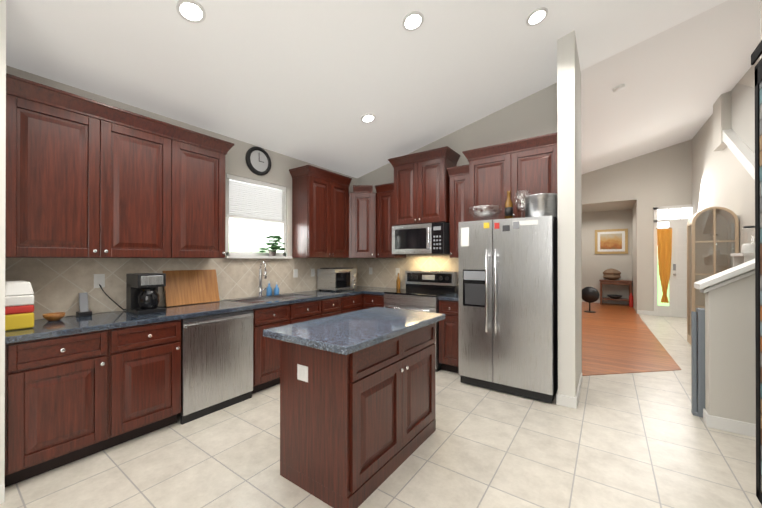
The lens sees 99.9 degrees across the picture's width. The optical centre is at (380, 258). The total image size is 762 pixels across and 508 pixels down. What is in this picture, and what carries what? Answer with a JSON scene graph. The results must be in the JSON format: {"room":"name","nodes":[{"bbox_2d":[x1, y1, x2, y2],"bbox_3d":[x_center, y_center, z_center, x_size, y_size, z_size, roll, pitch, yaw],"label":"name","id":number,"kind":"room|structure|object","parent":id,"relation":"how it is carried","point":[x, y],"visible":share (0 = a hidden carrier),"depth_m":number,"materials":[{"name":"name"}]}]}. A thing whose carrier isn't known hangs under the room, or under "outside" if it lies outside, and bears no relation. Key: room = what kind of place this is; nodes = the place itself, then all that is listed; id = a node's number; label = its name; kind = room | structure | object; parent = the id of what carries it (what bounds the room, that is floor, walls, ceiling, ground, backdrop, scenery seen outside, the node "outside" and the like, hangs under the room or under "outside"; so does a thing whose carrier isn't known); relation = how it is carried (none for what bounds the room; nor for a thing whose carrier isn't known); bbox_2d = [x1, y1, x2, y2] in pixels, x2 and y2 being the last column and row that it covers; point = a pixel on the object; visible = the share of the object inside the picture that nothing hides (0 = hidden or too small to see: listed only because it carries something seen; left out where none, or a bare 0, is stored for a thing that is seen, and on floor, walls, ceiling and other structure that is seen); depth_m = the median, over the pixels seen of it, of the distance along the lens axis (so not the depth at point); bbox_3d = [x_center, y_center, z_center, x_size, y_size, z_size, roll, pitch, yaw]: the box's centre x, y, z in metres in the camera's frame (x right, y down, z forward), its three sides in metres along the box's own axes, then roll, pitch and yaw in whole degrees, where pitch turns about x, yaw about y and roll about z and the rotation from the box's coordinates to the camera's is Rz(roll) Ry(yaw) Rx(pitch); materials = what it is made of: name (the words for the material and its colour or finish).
{"room":"kitchen","nodes":[
{"label":"kitchen","id":0,"kind":"room"},
{"bbox_2d":[0,0,5,484],"bbox_3d":[-2.445,-1.286,1.941,0.700,5.300,0.160,0,0,35],"label":"wall","id":1,"kind":"structure","parent":0,"point":[2,201],"depth_m":1.79,"materials":[{"name":"white paint"}]},
{"bbox_2d":[0,484,4,503],"bbox_3d":[-2.155,1.313,1.727,0.012,0.100,0.160,0,0,35],"label":"baseboard","id":2,"kind":"structure","parent":1,"relation":"attached to","point":[2,493],"depth_m":1.78,"materials":[{"name":"white wood"}]},
{"bbox_2d":[6,65,356,319],"bbox_3d":[-0.230,-1.274,5.789,0.140,5.300,15.800,0,0,35],"label":"wall","id":3,"kind":"structure","parent":0,"point":[278,173],"depth_m":3.67,"materials":[{"name":"grey paint"}]},
{"bbox_2d":[5,77,180,257],"bbox_3d":[-2.242,-0.574,2.543,0.326,1.140,1.048,0,0,35],"label":"upper cabinet","id":4,"kind":"object","parent":3,"relation":"attached to","point":[87,178],"depth_m":2.36,"materials":[{"name":"brown wood"}]},
{"bbox_2d":[5,257,356,319],"bbox_3d":[-1.538,0.193,3.810,0.012,0.526,3.934,0,0,35],"label":"tile backsplash","id":5,"kind":"structure","parent":3,"relation":"attached to","point":[58,284],"depth_m":2.79,"materials":[{"name":"beige tile"}]},
{"bbox_2d":[94,274,104,287],"bbox_3d":[-2.341,0.186,2.660,0.007,0.114,0.070,0,0,35],"label":"outlet","id":6,"kind":"object","parent":5,"relation":"attached to","point":[99,279],"visible":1,"depth_m":2.66,"materials":[{"name":"white plastic"}]},
{"bbox_2d":[99,284,125,309],"bbox_3d":[-2.267,0.332,2.723,0.044,0.235,0.196,0,0,35],"label":"power cord","id":7,"kind":"object","parent":6,"relation":"attached to","point":[110,298],"visible":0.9,"depth_m":2.70,"materials":[{"name":"black plastic"}]},
{"bbox_2d":[293,269,297,277],"bbox_3d":[-1.155,0.201,4.332,0.007,0.114,0.070,0,0,35],"label":"outlet","id":8,"kind":"object","parent":5,"relation":"attached to","point":[295,273],"visible":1,"depth_m":4.33,"materials":[{"name":"white plastic"}]},
{"bbox_2d":[311,269,314,276],"bbox_3d":[-0.976,0.202,4.585,0.007,0.114,0.070,0,0,35],"label":"outlet","id":9,"kind":"object","parent":5,"relation":"attached to","point":[312,272],"visible":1,"depth_m":4.58,"materials":[{"name":"white plastic"}]},
{"bbox_2d":[181,129,228,257],"bbox_3d":[-1.854,-0.572,3.089,0.326,1.140,0.560,0,0,35],"label":"upper cabinet","id":10,"kind":"object","parent":3,"relation":"attached to","point":[202,158],"depth_m":3.04,"materials":[{"name":"brown wood"}]},
{"bbox_2d":[245,147,270,175],"bbox_3d":[-1.477,-1.180,3.878,0.034,0.340,0.340,0,0,35],"label":"wall clock","id":11,"kind":"object","parent":3,"relation":"attached to","point":[258,160],"visible":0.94,"depth_m":3.86,"materials":[{"name":"black plastic"}]},
{"bbox_2d":[225,174,291,258],"bbox_3d":[-1.496,-0.475,3.908,0.170,0.950,0.890,0,0,35],"label":"window","id":12,"kind":"structure","parent":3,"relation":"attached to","point":[252,200],"depth_m":3.89,"materials":[{"name":"white"}]},
{"bbox_2d":[259,235,284,255],"bbox_3d":[-1.346,-0.161,3.986,0.192,0.258,0.366,0,0,35],"label":"potted plant","id":13,"kind":"object","parent":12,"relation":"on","point":[274,247],"visible":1,"depth_m":3.97,"materials":[{"name":"green plant"}]},
{"bbox_2d":[289,165,351,257],"bbox_3d":[-0.827,-0.596,4.490,0.381,1.175,0.846,0,0,35],"label":"upper cabinet","id":14,"kind":"object","parent":3,"relation":"attached to","point":[320,213],"visible":1,"depth_m":4.28,"materials":[{"name":"brown wood"}]},
{"bbox_2d":[0,314,761,507],"bbox_3d":[1.947,1.401,4.236,5.800,0.060,15.800,0,0,35],"label":"floor","id":15,"kind":"structure","parent":0,"point":[639,440],"depth_m":2.16,"materials":[{"name":"beige tile"}]},
{"bbox_2d":[5,330,124,486],"bbox_3d":[-2.261,0.930,2.247,0.622,0.870,0.551,0,0,35],"label":"base cabinet","id":16,"kind":"object","parent":15,"relation":"on","point":[77,388],"depth_m":2.04,"materials":[{"name":"brown wood"}]},
{"bbox_2d":[5,286,384,345],"bbox_3d":[-1.278,0.477,3.616,0.630,0.040,3.920,0,0,35],"label":"countertop","id":17,"kind":"structure","parent":16,"relation":"on","point":[117,320],"depth_m":2.50,"materials":[{"name":"stone"}]},
{"bbox_2d":[5,280,33,330],"bbox_3d":[-2.417,0.302,2.115,0.300,0.300,0.135,0,0,35],"label":"pack","id":18,"kind":"object","parent":17,"relation":"on","point":[19,305],"visible":0.83,"depth_m":2.03,"materials":[{"name":"yellow"}]},
{"bbox_2d":[42,312,64,320],"bbox_3d":[-2.384,0.427,2.334,0.120,0.050,0.118,0,0,35],"label":"bowl","id":19,"kind":"object","parent":17,"relation":"on","point":[56,316],"visible":1,"depth_m":2.31,"materials":[{"name":"brown wood"}]},
{"bbox_2d":[76,292,91,316],"bbox_3d":[-2.347,0.363,2.528,0.084,0.180,0.080,0,0,35],"label":"cordless phone","id":20,"kind":"object","parent":17,"relation":"on","point":[84,310],"visible":1,"depth_m":2.52,"materials":[{"name":"black"}]},
{"bbox_2d":[126,273,165,314],"bbox_3d":[-1.978,0.291,2.709,0.308,0.325,0.200,0,0,35],"label":"coffee maker","id":21,"kind":"object","parent":17,"relation":"on","point":[142,295],"visible":1,"depth_m":2.66,"materials":[{"name":"black plastic"}]},
{"bbox_2d":[162,269,219,306],"bbox_3d":[-1.889,0.285,3.209,0.100,0.337,0.500,0,0,35],"label":"cutting board","id":22,"kind":"object","parent":17,"relation":"on","point":[185,287],"visible":0.98,"depth_m":3.19,"materials":[{"name":"brown wood"}]},
{"bbox_2d":[257,262,266,297],"bbox_3d":[-1.392,0.248,3.820,0.142,0.420,0.104,0,0,35],"label":"faucet","id":23,"kind":"object","parent":17,"relation":"on","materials":[{"name":"silver metal"}]},
{"bbox_2d":[266,281,271,295],"bbox_3d":[-1.376,0.367,3.936,0.062,0.180,0.062,0,0,20],"label":"soap bottle","id":24,"kind":"object","parent":17,"relation":"on","point":[269,290],"depth_m":3.92,"materials":[{"name":"blue plastic"}]},
{"bbox_2d":[229,294,312,301],"bbox_3d":[-1.216,0.557,3.693,0.410,0.202,0.870,0,0,35],"label":"sink","id":25,"kind":"object","parent":17,"relation":"in","point":[274,298],"depth_m":3.75,"materials":[{"name":"silver metal"}]},
{"bbox_2d":[274,282,278,294],"bbox_3d":[-1.312,0.377,4.026,0.062,0.160,0.062,0,0,20],"label":"soap bottle","id":26,"kind":"object","parent":17,"relation":"on","point":[276,290],"depth_m":4.00,"materials":[{"name":"blue plastic"}]},
{"bbox_2d":[317,267,355,291],"bbox_3d":[-0.629,0.298,4.681,0.387,0.322,0.460,0,0,35],"label":"toaster oven","id":27,"kind":"object","parent":17,"relation":"on","point":[337,278],"visible":1,"depth_m":4.53,"materials":[{"name":"silver metal"}]},
{"bbox_2d":[125,318,184,441],"bbox_3d":[-2.032,0.931,2.569,0.622,0.870,0.547,0,0,35],"label":"base cabinet","id":28,"kind":"object","parent":15,"relation":"on","point":[152,353],"depth_m":2.45,"materials":[{"name":"brown wood"}]},
{"bbox_2d":[180,309,253,423],"bbox_3d":[-1.656,0.933,3.033,0.600,0.868,0.633,0,0,35],"label":"dishwasher","id":29,"kind":"object","parent":15,"relation":"on","point":[216,362],"visible":0.81,"depth_m":2.83,"materials":[{"name":"grey metal"}]},
{"bbox_2d":[237,302,296,393],"bbox_3d":[-1.350,0.934,3.531,0.622,0.870,0.522,0,0,35],"label":"base cabinet","id":30,"kind":"object","parent":15,"relation":"on","point":[266,351],"depth_m":3.28,"materials":[{"name":"brown wood"}]},
{"bbox_2d":[297,298,328,322],"bbox_3d":[-1.108,0.935,3.873,0.622,0.870,0.624,0,0,35],"label":"base cabinet","id":31,"kind":"object","parent":15,"relation":"on","point":[306,311],"depth_m":3.77,"materials":[{"name":"brown wood"}]},
{"bbox_2d":[329,298,336,315],"bbox_3d":[-0.867,0.936,4.211,0.622,0.870,0.514,0,0,35],"label":"base cabinet","id":32,"kind":"object","parent":15,"relation":"on","point":[332,301],"depth_m":4.05,"materials":[{"name":"brown wood"}]},
{"bbox_2d":[337,294,364,314],"bbox_3d":[-0.628,0.937,4.498,0.680,0.870,0.539,0,0,35],"label":"base cabinet","id":33,"kind":"object","parent":15,"relation":"on","point":[347,303],"depth_m":4.32,"materials":[{"name":"brown wood"}]},
{"bbox_2d":[365,288,392,293],"bbox_3d":[0.081,0.481,4.668,0.370,0.040,0.631,0,0,35],"label":"countertop","id":34,"kind":"structure","parent":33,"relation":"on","point":[386,289],"depth_m":4.47,"materials":[{"name":"stone"}]},
{"bbox_2d":[396,273,399,288],"bbox_3d":[0.260,0.337,4.799,0.060,0.245,0.060,0,0,35],"label":"oil bottle","id":35,"kind":"object","parent":34,"relation":"on","point":[398,283],"visible":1,"depth_m":4.78,"materials":[{"name":"brown glass"}]},
{"bbox_2d":[263,307,444,507],"bbox_3d":[-0.109,0.904,2.273,0.690,0.922,1.195,0,0,35],"label":"kitchen island","id":36,"kind":"object","parent":15,"relation":"on","point":[357,412],"visible":1,"depth_m":1.89,"materials":[{"name":"brown wood"}]},
{"bbox_2d":[365,294,383,308],"bbox_3d":[0.075,0.938,4.687,0.400,0.870,0.626,0,0,35],"label":"base cabinet","id":37,"kind":"object","parent":15,"relation":"on","point":[371,300],"depth_m":4.43,"materials":[{"name":"brown wood"}]},
{"bbox_2d":[384,271,456,371],"bbox_3d":[0.517,0.776,4.295,0.764,1.190,0.702,0,0,35],"label":"range","id":38,"kind":"object","parent":15,"relation":"on","point":[422,291],"visible":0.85,"depth_m":4.23,"materials":[{"name":"grey metal"}]},
{"bbox_2d":[439,302,458,372],"bbox_3d":[0.998,0.936,4.032,0.312,0.870,0.626,0,0,35],"label":"base cabinet","id":39,"kind":"object","parent":15,"relation":"on","point":[448,327],"depth_m":3.79,"materials":[{"name":"brown wood"}]},
{"bbox_2d":[437,294,458,301],"bbox_3d":[0.991,0.479,4.023,0.318,0.040,0.631,0,0,35],"label":"countertop","id":40,"kind":"structure","parent":39,"relation":"on","point":[449,297],"depth_m":3.82,"materials":[{"name":"stone"}]},
{"bbox_2d":[455,278,458,293],"bbox_3d":[1.042,0.355,4.121,0.164,0.205,0.164,0,0,35],"label":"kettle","id":41,"kind":"object","parent":40,"relation":"on","point":[457,290],"visible":0.25,"depth_m":4.09,"materials":[{"name":"black metal"}]},
{"bbox_2d":[458,191,557,402],"bbox_3d":[1.442,0.322,3.527,0.930,2.069,0.888,0,0,35],"label":"fridge","id":42,"kind":"object","parent":15,"relation":"on","point":[508,303],"visible":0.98,"depth_m":3.19,"materials":[{"name":"grey metal"}]},
{"bbox_2d":[691,308,704,417],"bbox_3d":[2.775,0.902,2.786,0.100,0.930,0.090,0,0,35],"label":"baby gate","id":43,"kind":"object","parent":15,"relation":"on","point":[698,355],"visible":0.73,"depth_m":2.76,"materials":[{"name":"grey"}]},
{"bbox_2d":[687,207,738,344],"bbox_3d":[5.176,0.293,5.014,0.500,2.160,0.400,0,0,35],"label":"curio cabinet","id":44,"kind":"object","parent":15,"relation":"on","point":[710,248],"visible":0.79,"depth_m":5.05,"materials":[{"name":"beige wood"}]},
{"bbox_2d":[6,0,759,177],"bbox_3d":[1.947,-2.171,4.247,5.800,1.758,15.800,0,0,35],"label":"ceiling","id":45,"kind":"structure","parent":0,"point":[312,81],"depth_m":2.98,"materials":[{"name":"white paint"}]},
{"bbox_2d":[176,0,205,22],"bbox_3d":[-1.254,-1.634,2.115,0.168,0.049,0.170,0,0,35],"label":"recessed light","id":46,"kind":"object","parent":45,"relation":"in","point":[190,10],"visible":1,"depth_m":2.11,"materials":[{"name":"white"}]},
{"bbox_2d":[361,113,374,122],"bbox_3d":[-0.148,-1.625,3.709,0.168,0.049,0.170,0,0,35],"label":"recessed light","id":47,"kind":"object","parent":45,"relation":"in","point":[368,118],"visible":0.96,"depth_m":3.70,"materials":[{"name":"white"}]},
{"bbox_2d":[402,11,423,30],"bbox_3d":[0.250,-1.858,2.508,0.168,0.049,0.170,0,0,35],"label":"recessed light","id":48,"kind":"object","parent":45,"relation":"in","point":[412,20],"visible":1,"depth_m":2.50,"materials":[{"name":"white"}]},
{"bbox_2d":[526,7,547,25],"bbox_3d":[1.309,-2.028,2.688,0.168,0.049,0.170,0,0,35],"label":"recessed light","id":49,"kind":"object","parent":45,"relation":"in","point":[536,16],"visible":0.98,"depth_m":2.68,"materials":[{"name":"white glass"}]},
{"bbox_2d":[613,84,624,91],"bbox_3d":[3.061,-2.192,4.119,0.132,0.059,0.130,0,0,35],"label":"smoke detector","id":50,"kind":"object","parent":45,"relation":"attached to","point":[620,87],"visible":1,"depth_m":4.09,"materials":[{"name":"white plastic"}]},
{"bbox_2d":[357,83,581,372],"bbox_3d":[0.886,-1.278,4.580,3.360,5.300,0.120,0,0,35],"label":"wall","id":51,"kind":"structure","parent":0,"point":[533,115],"depth_m":4.03,"materials":[{"name":"grey paint"}]},
{"bbox_2d":[349,185,376,257],"bbox_3d":[-0.314,-0.542,4.990,0.640,1.070,0.591,0,0,35],"label":"upper cabinet","id":52,"kind":"object","parent":51,"relation":"attached to","point":[362,221],"visible":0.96,"depth_m":4.75,"materials":[{"name":"brown wood"}]},
{"bbox_2d":[375,183,405,257],"bbox_3d":[0.147,-0.542,4.791,0.324,1.070,0.381,0,0,35],"label":"upper cabinet","id":53,"kind":"object","parent":51,"relation":"attached to","point":[385,208],"visible":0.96,"depth_m":4.68,"materials":[{"name":"brown wood"}]},
{"bbox_2d":[357,254,458,288],"bbox_3d":[0.469,0.196,4.791,2.090,0.526,0.012,0,0,35],"label":"tile backsplash","id":54,"kind":"structure","parent":51,"relation":"attached to","point":[383,274],"depth_m":4.96,"materials":[{"name":"beige tile"}]},
{"bbox_2d":[388,146,459,225],"bbox_3d":[0.591,-0.938,4.446,0.904,0.940,0.433,0,0,35],"label":"upper cabinet","id":55,"kind":"object","parent":51,"relation":"attached to","point":[421,187],"visible":1,"depth_m":4.28,"materials":[{"name":"brown wood"}]},
{"bbox_2d":[392,222,449,254],"bbox_3d":[0.582,-0.259,4.432,0.784,0.402,0.460,0,0,35],"label":"microwave","id":56,"kind":"object","parent":55,"relation":"attached to","point":[423,239],"visible":1,"depth_m":4.23,"materials":[{"name":"grey metal"}]},
{"bbox_2d":[447,164,468,257],"bbox_3d":[1.068,-0.579,4.139,0.285,1.140,0.381,0,0,35],"label":"upper cabinet","id":57,"kind":"object","parent":51,"relation":"attached to","point":[459,191],"visible":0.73,"depth_m":4.05,"materials":[{"name":"brown wood"}]},
{"bbox_2d":[462,132,557,220],"bbox_3d":[1.539,-0.861,3.749,1.038,0.860,0.473,0,0,35],"label":"upper cabinet","id":58,"kind":"object","parent":51,"relation":"attached to","point":[497,172],"visible":0.62,"depth_m":3.58,"materials":[{"name":"brown wood"}]},
{"bbox_2d":[468,205,503,220],"bbox_3d":[1.150,-0.477,3.533,0.400,0.160,0.400,0,0,35],"label":"bowl","id":59,"kind":"object","parent":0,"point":[480,207],"depth_m":3.42,"materials":[{"name":"silver metal"}]},
{"bbox_2d":[505,191,512,218],"bbox_3d":[1.354,-0.555,3.388,0.081,0.315,0.081,0,0,35],"label":"bottle","id":60,"kind":"object","parent":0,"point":[508,205],"depth_m":3.36,"materials":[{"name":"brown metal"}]},
{"bbox_2d":[514,191,529,215],"bbox_3d":[1.452,-0.543,3.294,0.164,0.290,0.164,0,0,35],"label":"pitcher","id":61,"kind":"object","parent":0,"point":[527,198],"depth_m":3.22,"materials":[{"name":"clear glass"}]},
{"bbox_2d":[521,193,557,218],"bbox_3d":[1.594,-0.512,3.230,0.334,0.228,0.300,0,0,35],"label":"pot","id":62,"kind":"object","parent":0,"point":[543,204],"depth_m":3.10,"materials":[{"name":"metal"}]},
{"bbox_2d":[557,30,580,396],"bbox_3d":[1.939,-1.282,3.282,0.140,5.300,0.780,0,0,35],"label":"wall","id":63,"kind":"structure","parent":0,"point":[569,195],"depth_m":2.97,"materials":[{"name":"white paint"}]},
{"bbox_2d":[556,373,581,408],"bbox_3d":[1.935,1.318,3.269,0.164,0.100,0.792,0,0,35],"label":"baseboard","id":64,"kind":"structure","parent":63,"relation":"attached to","point":[567,401],"depth_m":2.96,"materials":[{"name":"white"}]},
{"bbox_2d":[582,302,681,375],"bbox_3d":[3.618,1.378,7.542,4.300,0.006,7.875,0,0,35],"label":"floor","id":65,"kind":"structure","parent":0,"point":[619,338],"depth_m":5.09,"materials":[{"name":"brown wood"}]},
{"bbox_2d":[582,287,599,312],"bbox_3d":[5.377,1.055,8.242,0.420,0.657,0.260,0,0,35],"label":"floor fan","id":66,"kind":"object","parent":65,"relation":"on","point":[590,295],"visible":0.85,"depth_m":8.21,"materials":[{"name":"black"}]},
{"bbox_2d":[599,268,632,304],"bbox_3d":[6.995,0.841,9.546,0.790,1.091,0.473,0,0,35],"label":"console table","id":67,"kind":"object","parent":65,"relation":"on","point":[611,275],"visible":0.85,"depth_m":9.46,"materials":[{"name":"brown wood"}]},
{"bbox_2d":[629,293,632,306],"bbox_3d":[7.111,1.185,9.095,0.100,0.400,0.100,0,0,35],"label":"fire extinguisher","id":68,"kind":"object","parent":65,"relation":"on","point":[631,300],"visible":0.9,"depth_m":9.07,"materials":[{"name":"red metal"}]},
{"bbox_2d":[582,139,691,312],"bbox_3d":[5.104,-1.265,8.944,5.190,5.300,0.120,0,0,35],"label":"wall","id":69,"kind":"structure","parent":0,"point":[629,194],"depth_m":8.01,"materials":[{"name":"grey paint"}]},
{"bbox_2d":[582,300,628,304],"bbox_3d":[6.793,1.338,9.987,1.650,0.100,0.012,0,0,35],"label":"baseboard","id":70,"kind":"structure","parent":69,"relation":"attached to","point":[615,302],"depth_m":9.78,"materials":[{"name":"white"}]},
{"bbox_2d":[595,229,627,253],"bbox_3d":[7.040,-0.517,9.797,0.820,0.750,0.041,0,0,35],"label":"framed painting","id":71,"kind":"object","parent":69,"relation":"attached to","point":[611,241],"visible":0.98,"depth_m":9.77,"materials":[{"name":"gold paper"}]},
{"bbox_2d":[637,310,653,314],"bbox_3d":[6.774,1.331,7.671,1.000,0.100,0.012,0,0,35],"label":"baseboard","id":72,"kind":"structure","parent":69,"relation":"attached to","point":[643,312],"depth_m":7.86,"materials":[{"name":"white wood"}]},
{"bbox_2d":[656,228,671,302],"bbox_3d":[6.737,0.163,7.613,0.290,1.777,0.024,0,0,35],"label":"curtain","id":73,"kind":"object","parent":69,"relation":"hanging from","point":[664,239],"visible":1,"depth_m":7.60,"materials":[{"name":"orange fabric"}]},
{"bbox_2d":[653,204,691,317],"bbox_3d":[6.894,0.066,7.540,0.710,2.630,0.090,0,0,35],"label":"door","id":74,"kind":"structure","parent":69,"relation":"attached to","point":[666,217],"depth_m":7.53,"materials":[{"name":"white"}]},
{"bbox_2d":[694,259,755,423],"bbox_3d":[3.042,0.499,2.395,0.980,1.733,0.220,0,0,35],"label":"wall","id":75,"kind":"structure","parent":0,"point":[730,368],"depth_m":2.52,"materials":[{"name":"grey paint"}]},
{"bbox_2d":[703,408,708,425],"bbox_3d":[2.690,1.316,2.650,0.012,0.100,0.132,0,0,35],"label":"baseboard","id":76,"kind":"structure","parent":75,"relation":"attached to","point":[705,413],"depth_m":2.64,"materials":[{"name":"white wood"}]},
{"bbox_2d":[707,415,755,437],"bbox_3d":[3.024,1.315,2.325,0.932,0.100,0.012,0,0,35],"label":"baseboard","id":77,"kind":"structure","parent":75,"relation":"attached to","point":[733,426],"depth_m":2.51,"materials":[{"name":"white wood"}]},
{"bbox_2d":[692,57,759,266],"bbox_3d":[6.054,-1.275,5.678,0.140,5.300,8.710,0,0,35],"label":"wall","id":78,"kind":"structure","parent":0,"point":[723,178],"depth_m":5.38,"materials":[{"name":"grey paint"}]},
{"bbox_2d":[713,83,754,179],"bbox_3d":[4.986,-2.202,4.396,0.115,3.454,2.560,0,0,35],"label":"trim","id":79,"kind":"structure","parent":78,"relation":"attached to","point":[734,120],"depth_m":4.70,"materials":[{"name":"white"}]},
{"bbox_2d":[730,226,754,266],"bbox_3d":[4.723,-0.147,4.111,0.218,0.536,0.500,0,0,35],"label":"shelf","id":80,"kind":"object","parent":78,"relation":"attached to","point":[747,253],"visible":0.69,"depth_m":4.07,"materials":[{"name":"white"}]},
{"bbox_2d":[760,0,761,58],"bbox_3d":[0.558,-1.294,-0.600,0.140,5.300,6.010,0,0,35],"label":"wall","id":81,"kind":"structure","parent":0,"point":[760,23],"depth_m":1.88,"materials":[{"name":"grey paint"}]},
{"bbox_2d":[751,40,761,504],"bbox_3d":[1.384,0.056,0.753,0.055,2.570,2.660,0,0,35],"label":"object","id":82,"kind":"object","parent":81,"relation":"attached to","point":[756,54],"visible":1,"depth_m":1.77,"materials":[{"name":"black"}]},
{"label":"outside","id":83,"kind":"structure","parent":0,"visible":0},
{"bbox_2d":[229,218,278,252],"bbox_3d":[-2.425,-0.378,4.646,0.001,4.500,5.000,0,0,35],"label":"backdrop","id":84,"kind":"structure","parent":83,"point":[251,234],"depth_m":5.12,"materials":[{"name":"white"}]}
]}

